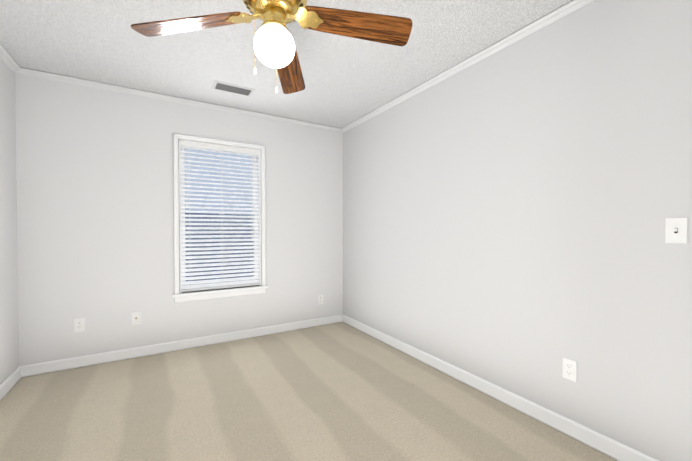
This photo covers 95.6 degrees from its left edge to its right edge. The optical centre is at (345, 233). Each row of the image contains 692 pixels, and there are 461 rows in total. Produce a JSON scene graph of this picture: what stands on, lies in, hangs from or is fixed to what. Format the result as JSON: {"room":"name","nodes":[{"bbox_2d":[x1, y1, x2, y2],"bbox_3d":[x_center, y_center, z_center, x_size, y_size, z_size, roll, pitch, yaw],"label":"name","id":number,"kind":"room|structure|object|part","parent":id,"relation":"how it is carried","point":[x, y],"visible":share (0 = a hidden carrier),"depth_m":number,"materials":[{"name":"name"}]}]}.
{"room":"empty bedroom","nodes":[
{"label":"empty bedroom","id":0,"kind":"room"},
{"bbox_2d":[0,58,18,383],"bbox_3d":[-1.556,-0.053,0.610,0.120,2.440,4.270,0,1,-31],"label":"wall","id":1,"kind":"structure","parent":0,"point":[9,341],"depth_m":2.33,"materials":[{"name":"white paint"}]},
{"bbox_2d":[0,44,23,74],"bbox_3d":[-1.515,-1.253,0.687,0.045,0.042,4.150,0,1,-31],"label":"crown molding","id":2,"kind":"structure","parent":1,"relation":"attached to","point":[4,55],"depth_m":2.33,"materials":[{"name":"white paint"}]},
{"bbox_2d":[0,365,23,400],"bbox_3d":[-1.526,1.121,0.714,0.020,0.090,4.150,0,1,-31],"label":"baseboard","id":3,"kind":"structure","parent":1,"relation":"attached to","point":[11,380],"depth_m":2.32,"materials":[{"name":"white wood"}]},
{"bbox_2d":[15,74,342,365],"bbox_3d":[-1.348,-0.090,3.287,3.215,2.440,0.120,0,1,-31],"label":"wall","id":4,"kind":"structure","parent":0,"point":[95,206],"depth_m":2.86,"materials":[{"name":"white paint"}]},
{"bbox_2d":[74,318,84,331],"bbox_3d":[-2.271,0.778,2.675,0.070,0.115,0.009,0,1,-31],"label":"electrical outlet","id":5,"kind":"object","parent":4,"relation":"attached to","point":[79,324],"visible":1,"depth_m":2.67,"materials":[{"name":"white plastic"}]},
{"bbox_2d":[131,311,140,324],"bbox_3d":[-1.925,0.775,2.875,0.070,0.115,0.018,0,1,-31],"label":"outlet","id":6,"kind":"object","parent":4,"relation":"attached to","point":[135,317],"visible":1,"depth_m":2.88,"materials":[{"name":"white plastic"}]},
{"bbox_2d":[24,68,339,131],"bbox_3d":[-1.308,-1.288,3.197,2.850,0.042,0.045,0,1,-31],"label":"crown molding","id":7,"kind":"structure","parent":4,"relation":"attached to","point":[28,72],"depth_m":2.96,"materials":[{"name":"white paint"}]},
{"bbox_2d":[24,315,339,376],"bbox_3d":[-1.315,1.085,3.242,2.910,0.090,0.020,0,1,-31],"label":"baseboard","id":8,"kind":"structure","parent":4,"relation":"attached to","point":[118,355],"depth_m":2.99,"materials":[{"name":"white wood"}]},
{"bbox_2d":[173,133,265,293],"bbox_3d":[-1.307,-0.192,3.300,0.890,1.547,0.140,0,1,-31],"label":"window","id":9,"kind":"structure","parent":4,"relation":"in","point":[178,137],"depth_m":3.27,"materials":[{"name":"white plastic"}]},
{"bbox_3d":[-1.331,-0.178,3.340,0.686,1.373,0.027,0,1,-31],"label":"glass","id":10,"kind":"part","parent":9,"relation":"part of","materials":[{"name":"clear glass"}]},
{"bbox_2d":[185,218,253,280],"bbox_3d":[-1.341,0.180,3.361,0.766,0.738,0.002,0,1,-31],"label":"screen","id":11,"kind":"object","parent":9,"relation":"attached to","point":[220,246],"depth_m":3.36,"materials":[{"name":"grey"}]},
{"bbox_3d":[-1.297,-0.167,3.283,0.770,1.473,0.060,0,1,-31],"label":"window blind rails","id":12,"kind":"part","parent":9,"relation":"part of","materials":[{"name":"white plastic"}]},
{"bbox_3d":[-1.312,-0.168,3.308,0.794,1.499,0.122,0,1,-31],"label":"window sash","id":13,"kind":"part","parent":9,"relation":"part of","materials":[{"name":"white wood"}]},
{"bbox_2d":[172,285,267,302],"bbox_3d":[-1.285,0.621,3.273,0.930,0.083,0.105,0,1,-31],"label":"window sill","id":14,"kind":"structure","parent":4,"relation":"attached to","point":[210,294],"depth_m":3.22,"materials":[{"name":"white wood"}]},
{"bbox_2d":[318,295,322,304],"bbox_3d":[-0.309,0.807,3.842,0.070,0.115,0.009,0,1,-31],"label":"electrical outlet","id":15,"kind":"object","parent":4,"relation":"attached to","point":[320,299],"visible":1,"depth_m":3.84,"materials":[{"name":"white plastic"}]},
{"bbox_2d":[0,0,571,127],"bbox_3d":[-0.256,-1.310,1.435,3.215,0.050,4.390,0,1,-31],"label":"ceiling","id":16,"kind":"structure","parent":0,"point":[348,80],"depth_m":2.21,"materials":[{"name":"white paint"}]},
{"bbox_2d":[212,80,254,96],"bbox_3d":[-1.012,-1.298,2.818,0.340,0.012,0.170,0,1,-31],"label":"ceiling vent","id":17,"kind":"object","parent":16,"relation":"in","point":[230,88],"visible":1,"depth_m":2.80,"materials":[{"name":"white metal"}]},
{"bbox_2d":[131,0,412,93],"bbox_3d":[-0.345,-0.995,1.515,1.005,0.582,1.005,1,1,44],"label":"ceiling fan","id":18,"kind":"object","parent":16,"relation":"hanging from","point":[274,45],"visible":1,"depth_m":1.50,"materials":[{"name":"brown wood"}]},
{"bbox_3d":[-0.750,-1.008,1.513,0.487,0.110,0.356,0,1,-31],"label":"blade","id":19,"kind":"part","parent":18,"relation":"part of","materials":[{"name":"brown wood"}]},
{"bbox_3d":[-0.345,-1.182,1.512,0.318,0.207,0.318,0,1,-31],"label":"motor","id":20,"kind":"part","parent":18,"relation":"part of","materials":[{"name":"gold metal"}]},
{"bbox_3d":[-0.345,-0.899,1.516,0.194,0.173,0.194,0,1,-31],"label":"globe","id":21,"kind":"part","parent":18,"relation":"part of","materials":[{"name":"white glass"}]},
{"bbox_3d":[-0.347,-1.013,1.920,0.356,0.110,0.487,0,1,-31],"label":"blade","id":22,"kind":"part","parent":18,"relation":"part of","materials":[{"name":"brown wood"}]},
{"bbox_3d":[0.060,-1.008,1.516,0.487,0.110,0.356,0,1,-31],"label":"blade","id":23,"kind":"part","parent":18,"relation":"part of","materials":[{"name":"brown wood"}]},
{"bbox_2d":[0,322,616,460],"bbox_3d":[-0.282,1.180,1.454,3.155,0.050,4.390,0,1,-31],"label":"floor","id":24,"kind":"structure","parent":0,"point":[341,391],"depth_m":2.02,"materials":[{"name":"carpet"}]},
{"bbox_2d":[343,0,691,460],"bbox_3d":[1.104,-0.075,2.192,0.120,2.440,4.270,0,1,-31],"label":"wall","id":25,"kind":"structure","parent":0,"point":[508,210],"depth_m":1.86,"materials":[{"name":"white paint"}]},
{"bbox_2d":[340,0,594,132],"bbox_3d":[1.003,-1.274,2.185,0.045,0.042,4.150,0,1,-31],"label":"crown molding","id":26,"kind":"structure","parent":25,"relation":"attached to","point":[570,7],"depth_m":2.21,"materials":[{"name":"white paint"}]},
{"bbox_2d":[340,314,658,460],"bbox_3d":[0.742,1.093,2.678,0.020,0.090,3.093,0,1,-31],"label":"baseboard","id":27,"kind":"structure","parent":25,"relation":"attached to","point":[605,445],"depth_m":2.02,"materials":[{"name":"white wood"}]},
{"bbox_2d":[562,357,576,381],"bbox_3d":[1.275,0.776,1.790,0.009,0.115,0.070,0,1,-31],"label":"electrical outlet","id":28,"kind":"object","parent":25,"relation":"attached to","point":[569,369],"visible":1,"depth_m":1.79,"materials":[{"name":"white plastic"}]},
{"bbox_2d":[665,218,687,243],"bbox_3d":[1.487,-0.014,1.414,0.018,0.115,0.070,0,1,-31],"label":"light switch","id":29,"kind":"object","parent":25,"relation":"attached to","point":[676,230],"visible":1,"depth_m":1.41,"materials":[{"name":"white plastic"}]},
{"label":"outside","id":30,"kind":"structure","parent":0,"visible":0},
{"bbox_2d":[184,149,253,281],"bbox_3d":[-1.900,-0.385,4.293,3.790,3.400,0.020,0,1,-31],"label":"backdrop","id":31,"kind":"structure","parent":30,"point":[214,177],"depth_m":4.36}
]}

